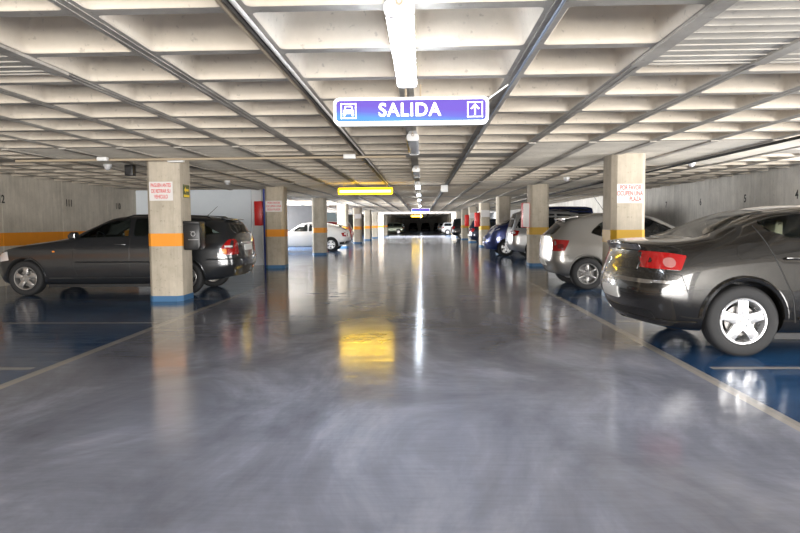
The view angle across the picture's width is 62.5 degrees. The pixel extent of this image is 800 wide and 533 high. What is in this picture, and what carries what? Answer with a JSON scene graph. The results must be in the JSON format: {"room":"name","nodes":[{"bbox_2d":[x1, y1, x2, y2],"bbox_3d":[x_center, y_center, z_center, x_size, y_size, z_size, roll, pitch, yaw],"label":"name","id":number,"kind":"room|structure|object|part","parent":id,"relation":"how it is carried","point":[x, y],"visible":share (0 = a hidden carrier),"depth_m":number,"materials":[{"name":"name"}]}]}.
{"room":"parking garage","nodes":[
{"label":"parking garage","id":0,"kind":"room"},
{"bbox_2d":[0,173,135,286],"bbox_3d":[-8.953,-0.349,7.241,0.275,2.450,27.900,0,4,2],"label":"wall","id":1,"kind":"structure","parent":0,"point":[33,210],"depth_m":16.09,"materials":[{"name":"concrete"}]},
{"bbox_2d":[136,189,251,232],"bbox_3d":[-6.572,-1.333,22.649,3.870,2.400,3.480,0,4,2],"label":"wall","id":2,"kind":"structure","parent":0,"point":[230,203],"depth_m":20.84,"materials":[{"name":"white paint"}]},
{"bbox_2d":[251,190,263,264],"bbox_3d":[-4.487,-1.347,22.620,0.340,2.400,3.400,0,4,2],"label":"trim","id":3,"kind":"structure","parent":2,"relation":"attached to","point":[256,195],"depth_m":20.94,"materials":[{"name":"grey paint"}]},
{"bbox_2d":[254,201,262,225],"bbox_3d":[-4.426,-1.668,20.742,0.250,0.760,0.300,0,4,2],"label":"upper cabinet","id":4,"kind":"object","parent":2,"relation":"attached to","point":[258,205],"visible":0.95,"depth_m":20.60,"materials":[{"name":"red metal"}]},
{"bbox_2d":[287,205,311,230],"bbox_3d":[-6.341,-2.340,38.308,3.400,2.400,0.300,0,4,2],"label":"wall","id":5,"kind":"structure","parent":0,"point":[297,215],"depth_m":38.10,"materials":[{"name":"white paint"}]},
{"bbox_2d":[348,215,371,232],"bbox_3d":[-5.701,-6.660,105.535,0.250,2.400,65.000,0,4,2],"label":"wall","id":6,"kind":"structure","parent":0,"point":[350,217],"depth_m":86.32,"materials":[{"name":"concrete"}]},
{"bbox_2d":[0,230,799,532],"bbox_3d":[-0.435,-2.930,65.497,20.800,0.001,145.000,0,4,2],"label":"floor","id":7,"kind":"structure","parent":0,"point":[412,381],"depth_m":4.58,"materials":[{"name":"grey concrete"}]},
{"bbox_2d":[0,206,256,295],"bbox_3d":[-5.323,-0.341,12.977,4.799,1.644,2.039,0,4,2],"label":"estate car","id":8,"kind":"object","parent":7,"relation":"on","point":[102,255],"visible":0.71,"depth_m":12.13,"materials":[{"name":"paint"}]},
{"bbox_2d":[0,252,8,261],"bbox_3d":[-7.445,-0.174,12.358,0.145,0.218,0.603,-3,5,-36],"label":"light","id":9,"kind":"object","parent":8,"relation":"attached to","point":[4,257],"depth_m":12.19,"materials":[{"name":"white plastic"}]},
{"bbox_2d":[67,232,78,238],"bbox_3d":[-5.965,-0.564,12.082,0.145,0.133,0.240,0,4,2],"label":"mirror","id":10,"kind":"object","parent":8,"relation":"attached to","point":[73,235],"depth_m":11.97,"materials":[{"name":"paint"}]},
{"bbox_3d":[-5.483,0.217,12.129,1.950,0.027,0.027,0,4,2],"label":"moulding","id":11,"kind":"part","parent":8,"relation":"part of","materials":[{"name":"paint"}]},
{"bbox_3d":[-5.473,-0.175,12.125,1.035,0.701,0.098,0,4,2],"label":"door","id":12,"kind":"part","parent":8,"relation":"part of","materials":[{"name":"paint"}]},
{"bbox_3d":[-5.161,-0.084,12.071,1.600,0.027,0.027,0,4,2],"label":"moulding","id":13,"kind":"part","parent":8,"relation":"part of","materials":[{"name":"paint"}]},
{"bbox_3d":[-4.951,-0.722,12.217,0.072,0.340,0.211,-1,4,-4],"label":"pillar trim","id":14,"kind":"part","parent":8,"relation":"part of","materials":[{"name":"black plastic"}]},
{"bbox_3d":[-4.354,-0.182,12.083,1.163,0.702,0.089,0,4,2],"label":"door","id":15,"kind":"part","parent":8,"relation":"part of","materials":[{"name":"paint"}]},
{"bbox_3d":[-4.307,-0.926,12.313,1.609,0.100,0.030,0,4,1],"label":"roof rail","id":16,"kind":"part","parent":8,"relation":"part of","materials":[{"name":"black plastic"}]},
{"bbox_3d":[-3.142,-0.147,12.207,0.297,0.032,0.825,3,5,44],"label":"moulding","id":17,"kind":"part","parent":8,"relation":"part of","materials":[{"name":"paint"}]},
{"bbox_2d":[219,239,234,254],"bbox_3d":[-3.143,-0.359,12.083,0.342,0.286,0.105,-4,5,-44],"label":"tail light","id":18,"kind":"object","parent":8,"relation":"attached to","point":[226,246],"depth_m":12.04,"materials":[{"name":"red plastic"}]},
{"bbox_2d":[234,239,238,253],"bbox_3d":[-3.040,-0.368,12.242,0.048,0.272,0.156,0,4,11],"label":"tail light","id":19,"kind":"object","parent":8,"relation":"attached to","point":[236,244],"depth_m":12.23,"materials":[{"name":"red plastic"}]},
{"bbox_3d":[-2.963,-0.390,12.896,0.037,0.112,0.522,0,4,2],"label":"number plate","id":20,"kind":"part","parent":8,"relation":"part of","materials":[{"name":"white metal"}]},
{"bbox_2d":[146,160,193,301],"bbox_3d":[-3.953,-0.630,11.359,0.570,2.403,0.690,0,4,2],"label":"concrete pillar","id":21,"kind":"structure","parent":7,"relation":"on","point":[171,273],"depth_m":11.06,"materials":[{"name":"orange paint"}]},
{"bbox_2d":[149,182,172,200],"bbox_3d":[-3.978,-1.253,10.975,0.397,0.315,0.008,0,4,2],"label":"notice","id":22,"kind":"object","parent":21,"relation":"attached to","point":[158,191],"visible":1,"depth_m":10.97,"materials":[{"name":"grey paper"}]},
{"bbox_2d":[183,184,188,197],"bbox_3d":[-3.670,-1.291,11.327,0.010,0.220,0.280,0,4,2],"label":"exit sign","id":23,"kind":"object","parent":21,"relation":"attached to","point":[185,187],"visible":1,"depth_m":11.30,"materials":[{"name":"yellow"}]},
{"bbox_2d":[183,221,204,249],"bbox_3d":[-3.524,-0.535,11.321,0.287,0.490,0.320,0,4,2],"label":"litter bin","id":24,"kind":"object","parent":21,"relation":"attached to","point":[193,231],"visible":1,"depth_m":11.18,"materials":[{"name":"black plastic"}]},
{"bbox_3d":[-3.526,-0.754,11.307,0.287,0.050,0.320,0,4,2],"label":"lid","id":25,"kind":"part","parent":24,"relation":"part of","materials":[{"name":"black plastic"}]},
{"bbox_2d":[263,189,265,265],"bbox_3d":[-4.249,-1.228,20.735,0.077,2.400,0.077,0,4,2],"label":"standpipe","id":26,"kind":"object","parent":7,"relation":"on","point":[263,189],"visible":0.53,"depth_m":20.70,"materials":[{"name":"blue metal"}]},
{"bbox_2d":[265,186,288,267],"bbox_3d":[-3.679,-1.166,19.667,0.570,2.403,0.690,0,4,2],"label":"concrete pillar","id":27,"kind":"structure","parent":7,"relation":"on","point":[276,227],"depth_m":19.36,"materials":[{"name":"orange paint"}]},
{"bbox_2d":[266,201,281,211],"bbox_3d":[-3.690,-1.761,19.284,0.480,0.320,0.008,0,4,2],"label":"notice","id":28,"kind":"object","parent":27,"relation":"attached to","point":[271,206],"visible":1,"depth_m":19.28,"materials":[{"name":"grey paper"}]},
{"bbox_2d":[288,222,350,251],"bbox_3d":[-4.548,-1.461,32.039,4.311,1.420,1.800,0,4,2],"label":"car","id":29,"kind":"object","parent":7,"relation":"on","point":[301,235],"visible":0.57,"depth_m":31.18,"materials":[{"name":"white paint"}]},
{"bbox_2d":[312,198,327,254],"bbox_3d":[-3.405,-1.702,27.976,0.570,2.403,0.690,0,4,2],"label":"concrete pillar","id":30,"kind":"structure","parent":7,"relation":"on","point":[319,205],"depth_m":27.65,"materials":[{"name":"orange paint"}]},
{"bbox_2d":[327,222,353,239],"bbox_3d":[-4.838,-2.024,40.535,4.011,1.460,1.700,0,4,2],"label":"hatchback car","id":31,"kind":"object","parent":7,"relation":"on","point":[335,223],"visible":0.12,"depth_m":39.91,"materials":[{"name":"red paint"}]},
{"bbox_2d":[337,204,348,247],"bbox_3d":[-3.131,-2.237,36.284,0.570,2.403,0.690,0,4,2],"label":"concrete pillar","id":32,"kind":"structure","parent":7,"relation":"on","point":[342,209],"depth_m":35.93,"materials":[{"name":"orange paint"}]},
{"bbox_2d":[353,208,361,242],"bbox_3d":[-2.857,-2.773,44.592,0.570,2.403,0.690,0,4,2],"label":"concrete pillar","id":33,"kind":"structure","parent":7,"relation":"on","point":[357,223],"depth_m":44.28,"materials":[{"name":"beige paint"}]},
{"bbox_2d":[354,214,360,218],"bbox_3d":[-2.823,-3.368,44.209,0.450,0.320,0.006,0,4,2],"label":"notice","id":34,"kind":"object","parent":33,"relation":"attached to","point":[357,216],"visible":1,"depth_m":44.20,"materials":[{"name":"grey"}]},
{"bbox_2d":[364,210,371,239],"bbox_3d":[-2.583,-3.308,52.900,0.570,2.403,0.690,0,4,2],"label":"concrete pillar","id":35,"kind":"structure","parent":7,"relation":"on","point":[367,213],"depth_m":52.58,"materials":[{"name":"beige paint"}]},
{"bbox_2d":[372,212,377,237],"bbox_3d":[-2.309,-3.844,61.209,0.570,2.403,0.690,0,4,2],"label":"concrete pillar","id":36,"kind":"structure","parent":7,"relation":"on","point":[374,214],"depth_m":60.88,"materials":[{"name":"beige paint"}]},
{"bbox_2d":[378,213,383,235],"bbox_3d":[-2.036,-4.379,69.517,0.572,2.403,0.692,0,4,2],"label":"concrete pillar","id":37,"kind":"structure","parent":7,"relation":"on","point":[380,215],"depth_m":69.18,"materials":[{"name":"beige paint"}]},
{"bbox_2d":[383,215,387,234],"bbox_3d":[-1.762,-4.915,77.825,0.572,2.403,0.692,0,4,2],"label":"concrete pillar","id":38,"kind":"structure","parent":7,"relation":"on","point":[385,221],"depth_m":77.48,"materials":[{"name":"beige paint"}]},
{"bbox_2d":[388,222,404,233],"bbox_3d":[-1.487,-4.926,84.854,4.211,1.520,1.750,0,4,2],"label":"hatchback car","id":39,"kind":"object","parent":7,"relation":"on","point":[398,227],"visible":0.59,"depth_m":84.00,"materials":[{"name":"green paint"}]},
{"bbox_2d":[409,223,417,230],"bbox_3d":[2.617,-7.905,130.913,1.750,1.500,4.211,0,4,2],"label":"hatchback car","id":40,"kind":"object","parent":7,"relation":"on","point":[412,225],"visible":1,"depth_m":129.43,"materials":[{"name":"black paint"}]},
{"bbox_2d":[421,223,429,229],"bbox_3d":[5.066,-7.920,130.831,1.750,1.500,4.211,0,4,2],"label":"hatchback car","id":41,"kind":"object","parent":7,"relation":"on","point":[424,225],"visible":0.97,"depth_m":129.24,"materials":[{"name":"black paint"}]},
{"bbox_2d":[437,222,443,232],"bbox_3d":[7.382,-5.670,95.642,4.011,1.480,1.720,0,4,2],"label":"hatchback car","id":42,"kind":"object","parent":7,"relation":"on","point":[441,223],"visible":0.2,"depth_m":94.93,"materials":[{"name":"silver metal"}]},
{"bbox_2d":[441,222,451,234],"bbox_3d":[6.741,-4.416,76.193,4.011,1.480,1.720,0,4,2],"label":"hatchback car","id":43,"kind":"object","parent":7,"relation":"on","point":[446,226],"visible":0.42,"depth_m":75.46,"materials":[{"name":"white paint"}]},
{"bbox_2d":[448,214,451,234],"bbox_3d":[5.999,-4.971,77.726,0.572,2.403,0.692,0,4,2],"label":"concrete pillar","id":44,"kind":"structure","parent":7,"relation":"on","point":[449,215],"depth_m":77.35,"materials":[{"name":"orange paint"}]},
{"bbox_2d":[452,213,455,235],"bbox_3d":[5.725,-4.436,69.418,0.572,2.403,0.692,0,4,2],"label":"concrete pillar","id":45,"kind":"structure","parent":7,"relation":"on","point":[453,214],"depth_m":69.03,"materials":[{"name":"orange paint"}]},
{"bbox_2d":[450,218,460,238],"bbox_3d":[6.496,-3.201,55.425,4.512,1.720,1.850,0,4,2],"label":"car","id":46,"kind":"object","parent":7,"relation":"on","point":[456,224],"visible":0.27,"depth_m":54.65,"materials":[{"name":"black paint"}]},
{"bbox_2d":[456,211,460,236],"bbox_3d":[5.451,-3.900,61.110,0.570,2.403,0.690,0,4,2],"label":"concrete pillar","id":47,"kind":"structure","parent":7,"relation":"on","point":[458,213],"depth_m":60.71,"materials":[{"name":"orange paint"}]},
{"bbox_2d":[461,209,467,239],"bbox_3d":[5.178,-3.365,52.801,0.570,2.403,0.690,0,4,2],"label":"concrete pillar","id":48,"kind":"structure","parent":7,"relation":"on","point":[464,229],"depth_m":52.49,"materials":[{"name":"orange paint"}]},
{"bbox_2d":[468,207,476,242],"bbox_3d":[4.904,-2.829,44.493,0.570,2.403,0.690,0,4,2],"label":"concrete pillar","id":49,"kind":"structure","parent":7,"relation":"on","point":[470,209],"depth_m":44.14,"materials":[{"name":"orange paint"}]},
{"bbox_2d":[465,215,468,225],"bbox_3d":[4.491,-3.098,44.389,0.256,0.760,0.400,0,4,2],"label":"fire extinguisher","id":50,"kind":"object","parent":49,"relation":"attached to","point":[466,216],"visible":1,"depth_m":44.19,"materials":[{"name":"red metal"}]},
{"bbox_2d":[468,219,495,243],"bbox_3d":[6.312,-2.103,39.661,4.461,1.550,1.780,0,4,2],"label":"hatchback car","id":51,"kind":"object","parent":7,"relation":"on","point":[473,232],"visible":0.2,"depth_m":38.92,"materials":[{"name":"blue paint"}]},
{"bbox_2d":[479,203,489,246],"bbox_3d":[4.630,-2.294,36.185,0.570,2.403,0.690,0,4,2],"label":"concrete pillar","id":52,"kind":"structure","parent":7,"relation":"on","point":[484,227],"depth_m":35.85,"materials":[{"name":"orange paint"}]},
{"bbox_2d":[474,213,479,226],"bbox_3d":[4.218,-2.563,36.081,0.256,0.760,0.400,0,4,2],"label":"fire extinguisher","id":53,"kind":"object","parent":52,"relation":"attached to","point":[476,215],"visible":1,"depth_m":35.88,"materials":[{"name":"red metal"}]},
{"bbox_2d":[481,210,489,216],"bbox_3d":[4.629,-2.879,35.803,0.460,0.380,0.006,0,4,2],"label":"notice","id":54,"kind":"object","parent":52,"relation":"attached to","point":[484,213],"visible":1,"depth_m":35.80,"materials":[{"name":"grey"}]},
{"bbox_2d":[496,196,510,253],"bbox_3d":[4.356,-1.758,27.877,0.570,2.403,0.690,0,4,2],"label":"concrete pillar","id":55,"kind":"structure","parent":7,"relation":"on","point":[503,203],"depth_m":27.51,"materials":[{"name":"orange paint"}]},
{"bbox_2d":[526,184,548,265],"bbox_3d":[4.082,-1.222,19.568,0.570,2.403,0.690,0,4,2],"label":"concrete pillar","id":56,"kind":"structure","parent":7,"relation":"on","point":[537,194],"depth_m":19.23,"materials":[{"name":"orange paint"}]},
{"bbox_2d":[521,203,529,227],"bbox_3d":[3.697,-1.512,19.462,0.201,0.720,0.400,0,4,2],"label":"sign","id":57,"kind":"object","parent":56,"relation":"attached to","point":[525,207],"visible":1,"depth_m":19.27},
{"bbox_3d":[3.691,-1.500,19.275,0.177,0.696,0.025,0,4,2],"label":"door","id":58,"kind":"part","parent":57,"relation":"part of","materials":[{"name":"grey"}]},
{"bbox_2d":[482,206,592,255],"bbox_3d":[5.474,-1.419,26.217,4.411,1.920,1.800,0,4,2],"label":"van","id":59,"kind":"object","parent":7,"relation":"on","point":[494,239],"visible":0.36,"depth_m":25.47,"materials":[{"name":"blue paint"}]},
{"bbox_2d":[505,209,578,256],"bbox_3d":[6.132,-1.183,23.734,4.612,1.758,1.880,0,4,2],"label":"car","id":60,"kind":"object","parent":7,"relation":"on","point":[516,236],"visible":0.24,"depth_m":23.00,"materials":[{"name":"silver metal"}]},
{"bbox_2d":[539,197,673,289],"bbox_3d":[4.819,-0.516,13.173,3.980,1.803,1.931,0,4,2],"label":"hatchback car","id":61,"kind":"object","parent":7,"relation":"on","point":[571,249],"visible":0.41,"depth_m":12.47,"materials":[{"name":"silver metal"}]},
{"bbox_3d":[2.871,-0.098,13.264,0.076,0.116,0.522,0,4,2],"label":"number plate","id":62,"kind":"part","parent":61,"relation":"part of","materials":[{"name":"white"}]},
{"bbox_2d":[553,239,568,250],"bbox_3d":[3.034,-0.402,12.466,0.307,0.223,0.107,2,4,29],"label":"tail light","id":63,"kind":"object","parent":61,"relation":"attached to","point":[558,244],"depth_m":12.44,"materials":[{"name":"red plastic"}]},
{"bbox_3d":[4.112,-0.231,12.409,0.814,0.662,0.089,0,4,2],"label":"door","id":64,"kind":"part","parent":61,"relation":"part of","materials":[{"name":"silver metal"}]},
{"bbox_2d":[602,153,645,295],"bbox_3d":[3.808,-0.687,11.260,0.570,2.403,0.690,0,4,2],"label":"concrete pillar","id":65,"kind":"structure","parent":7,"relation":"on","point":[620,220],"depth_m":10.92,"materials":[{"name":"orange paint"}]},
{"bbox_2d":[617,184,642,202],"bbox_3d":[3.793,-1.205,10.882,0.420,0.315,0.008,0,4,2],"label":"notice","id":66,"kind":"object","parent":65,"relation":"attached to","point":[626,193],"visible":1,"depth_m":10.88,"materials":[{"name":"white paper"}]},
{"bbox_2d":[600,204,799,355],"bbox_3d":[4.580,0.061,6.982,4.711,1.448,2.060,0,4,2],"label":"car","id":67,"kind":"object","parent":7,"relation":"on","point":[712,274],"visible":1,"depth_m":6.18,"materials":[{"name":"paint"}]},
{"bbox_3d":[2.253,0.242,7.070,0.052,0.121,0.542,0,4,2],"label":"number plate","id":68,"kind":"part","parent":67,"relation":"part of","materials":[{"name":"white metal"}]},
{"bbox_3d":[2.340,-0.095,7.045,0.126,0.188,1.124,0,4,2],"label":"boot lid","id":69,"kind":"part","parent":67,"relation":"part of","materials":[{"name":"paint"}]},
{"bbox_3d":[2.344,-0.231,7.037,0.099,0.061,1.104,0,4,2],"label":"boot trim","id":70,"kind":"part","parent":67,"relation":"part of","materials":[{"name":"silver metal"}]},
{"bbox_2d":[639,250,685,269],"bbox_3d":[2.515,-0.063,6.342,0.338,0.179,0.392,0,4,2],"label":"tail light","id":71,"kind":"object","parent":67,"relation":"on","point":[648,259],"depth_m":6.24,"materials":[{"name":"red plastic"}]},
{"bbox_3d":[2.496,0.507,6.419,0.208,0.051,0.736,-3,5,-38],"label":"moulding","id":72,"kind":"part","parent":67,"relation":"part of","materials":[{"name":"paint"}]},
{"bbox_3d":[3.816,0.075,6.152,0.917,0.878,0.153,0,4,8],"label":"door","id":73,"kind":"part","parent":67,"relation":"part of","materials":[{"name":"paint"}]},
{"bbox_3d":[3.665,-0.079,6.091,0.200,0.028,0.042,0,4,2],"label":"door handle","id":74,"kind":"part","parent":67,"relation":"part of","materials":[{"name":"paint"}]},
{"bbox_2d":[0,0,799,218],"bbox_3d":[1.614,-5.605,65.690,17.700,0.520,146.664,0,4,2],"label":"ceiling","id":75,"kind":"structure","parent":0,"point":[671,82],"depth_m":5.88,"materials":[{"name":"concrete"}]},
{"bbox_2d":[97,157,108,160],"bbox_3d":[-4.780,-1.726,10.600,0.160,0.060,0.098,0,4,2],"label":"junction box","id":76,"kind":"object","parent":75,"relation":"attached to","point":[98,158],"visible":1,"depth_m":10.56,"materials":[{"name":"white plastic"}]},
{"bbox_2d":[103,164,111,169],"bbox_3d":[-5.314,-1.803,11.990,0.150,0.115,0.150,0,4,2],"label":"dome camera","id":77,"kind":"object","parent":75,"relation":"attached to","point":[106,166],"visible":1,"depth_m":11.94,"materials":[{"name":"white plastic"}]},
{"bbox_2d":[124,165,135,175],"bbox_3d":[-4.941,-1.759,12.077,0.150,0.200,0.158,0,4,2],"label":"loudspeaker","id":78,"kind":"object","parent":75,"relation":"attached to","point":[130,170],"visible":0.99,"depth_m":12.01,"materials":[{"name":"black plastic"}]},
{"bbox_2d":[167,160,184,162],"bbox_3d":[-3.672,-1.744,10.813,0.260,0.070,0.108,0,4,2],"label":"emergency light","id":79,"kind":"object","parent":75,"relation":"attached to","point":[169,161],"visible":0.53,"depth_m":10.77,"materials":[{"name":"white plastic"}]},
{"bbox_2d":[15,155,405,161],"bbox_3d":[-3.083,-1.737,10.637,6.350,0.040,0.040,0,4,2],"label":"conduit","id":80,"kind":"object","parent":75,"relation":"attached to","point":[386,156],"visible":1,"depth_m":10.62,"materials":[{"name":"beige"}]},
{"bbox_2d":[215,0,410,211],"bbox_3d":[-0.096,-2.911,27.889,0.024,0.024,66.000,0,4,2],"label":"conduit","id":81,"kind":"object","parent":75,"relation":"attached to","point":[220,3],"visible":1,"depth_m":4.58,"materials":[{"name":"beige metal"}]},
{"bbox_2d":[226,0,409,209],"bbox_3d":[-0.021,-2.904,27.887,0.026,0.026,66.000,0,4,2],"label":"conduit","id":82,"kind":"object","parent":75,"relation":"attached to","point":[234,3],"visible":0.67,"depth_m":4.49,"materials":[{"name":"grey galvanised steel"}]},
{"bbox_2d":[343,154,355,158],"bbox_3d":[-0.802,-1.745,10.467,0.190,0.070,0.098,0,4,2],"label":"junction box","id":83,"kind":"object","parent":75,"relation":"attached to","point":[345,156],"visible":1,"depth_m":10.43,"materials":[{"name":"white plastic"}]},
{"bbox_2d":[338,183,392,194],"bbox_3d":[-0.943,-2.127,17.999,1.480,0.310,0.124,0,4,2],"label":"sign","id":84,"kind":"object","parent":75,"relation":"hanging from","point":[341,191],"visible":1,"depth_m":17.95,"materials":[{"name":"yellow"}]},
{"bbox_2d":[384,0,416,87],"bbox_3d":[0.023,-1.331,4.030,0.152,0.125,1.748,0,4,2],"label":"strip light","id":85,"kind":"object","parent":75,"relation":"hanging from","point":[399,14],"visible":1,"depth_m":3.61,"materials":[{"name":"white plastic"}]},
{"bbox_2d":[406,131,418,154],"bbox_3d":[0.180,-1.639,8.818,0.154,0.125,1.748,0,4,2],"label":"strip light","id":86,"kind":"object","parent":75,"relation":"hanging from","point":[412,138],"visible":1,"depth_m":8.30,"materials":[{"name":"grey plastic"}]},
{"bbox_2d":[408,141,418,154],"bbox_3d":[0.182,-1.601,8.844,0.137,0.035,1.640,0,4,2],"label":"diffuser","id":87,"kind":"object","parent":86,"relation":"attached to","point":[413,146],"depth_m":8.82,"materials":[{"name":"grey plastic"}]},
{"bbox_2d":[412,166,419,177],"bbox_3d":[0.338,-1.948,13.605,0.154,0.125,1.748,0,4,2],"label":"strip light","id":88,"kind":"object","parent":75,"relation":"hanging from","point":[415,170],"visible":1,"depth_m":12.84,"materials":[{"name":"grey plastic"}]},
{"bbox_2d":[413,172,419,177],"bbox_3d":[0.340,-1.909,13.632,0.137,0.035,1.640,0,4,2],"label":"diffuser","id":89,"kind":"object","parent":88,"relation":"attached to","point":[415,174],"depth_m":13.67,"materials":[{"name":"grey plastic"}]},
{"bbox_2d":[415,181,420,188],"bbox_3d":[0.497,-2.256,18.393,0.152,0.125,1.748,0,4,2],"label":"strip light","id":90,"kind":"object","parent":75,"relation":"hanging from","point":[417,184],"visible":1,"depth_m":17.58,"materials":[{"name":"white plastic"}]},
{"bbox_2d":[333,84,507,125],"bbox_3d":[0.170,-1.319,5.369,1.422,0.323,0.110,0,4,2],"label":"exit sign","id":91,"kind":"object","parent":75,"relation":"hanging from","point":[450,110],"visible":1,"depth_m":5.33,"materials":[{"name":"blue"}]},
{"bbox_2d":[411,208,429,211],"bbox_3d":[1.419,-3.908,45.368,1.260,0.300,0.104,0,4,2],"label":"exit sign","id":92,"kind":"object","parent":75,"relation":"hanging from","point":[412,209],"visible":0.98,"depth_m":45.32,"materials":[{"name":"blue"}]},
{"bbox_2d":[441,185,447,191],"bbox_3d":[1.282,-2.248,19.059,0.200,0.200,0.168,0,4,2],"label":"speaker box","id":93,"kind":"object","parent":75,"relation":"attached to","point":[444,188],"visible":1,"depth_m":18.98,"materials":[{"name":"white plastic"}]},
{"bbox_2d":[431,0,565,208],"bbox_3d":[1.638,-2.924,27.831,0.018,0.018,66.000,0,4,2],"label":"conduit","id":94,"kind":"object","parent":75,"relation":"attached to","point":[563,1],"visible":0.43,"depth_m":4.63,"materials":[{"name":"grey metal"}]},
{"bbox_2d":[492,136,799,207],"bbox_3d":[5.928,-3.107,30.686,0.044,0.044,58.000,0,4,2],"label":"conduit","id":95,"kind":"object","parent":75,"relation":"attached to","point":[795,137],"visible":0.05,"depth_m":11.02,"materials":[{"name":"grey metal"}]},
{"bbox_2d":[402,218,436,229],"bbox_3d":[1.935,-8.782,137.631,20.800,2.400,0.200,0,4,2],"label":"wall","id":96,"kind":"structure","parent":0,"point":[431,221],"depth_m":137.46,"materials":[{"name":"concrete"}]},
{"bbox_2d":[490,165,799,226],"bbox_3d":[10.402,-4.832,74.642,0.275,2.450,125.800,0,4,2],"label":"wall","id":97,"kind":"structure","parent":0,"point":[774,186],"depth_m":17.57,"materials":[{"name":"concrete"}]}
]}

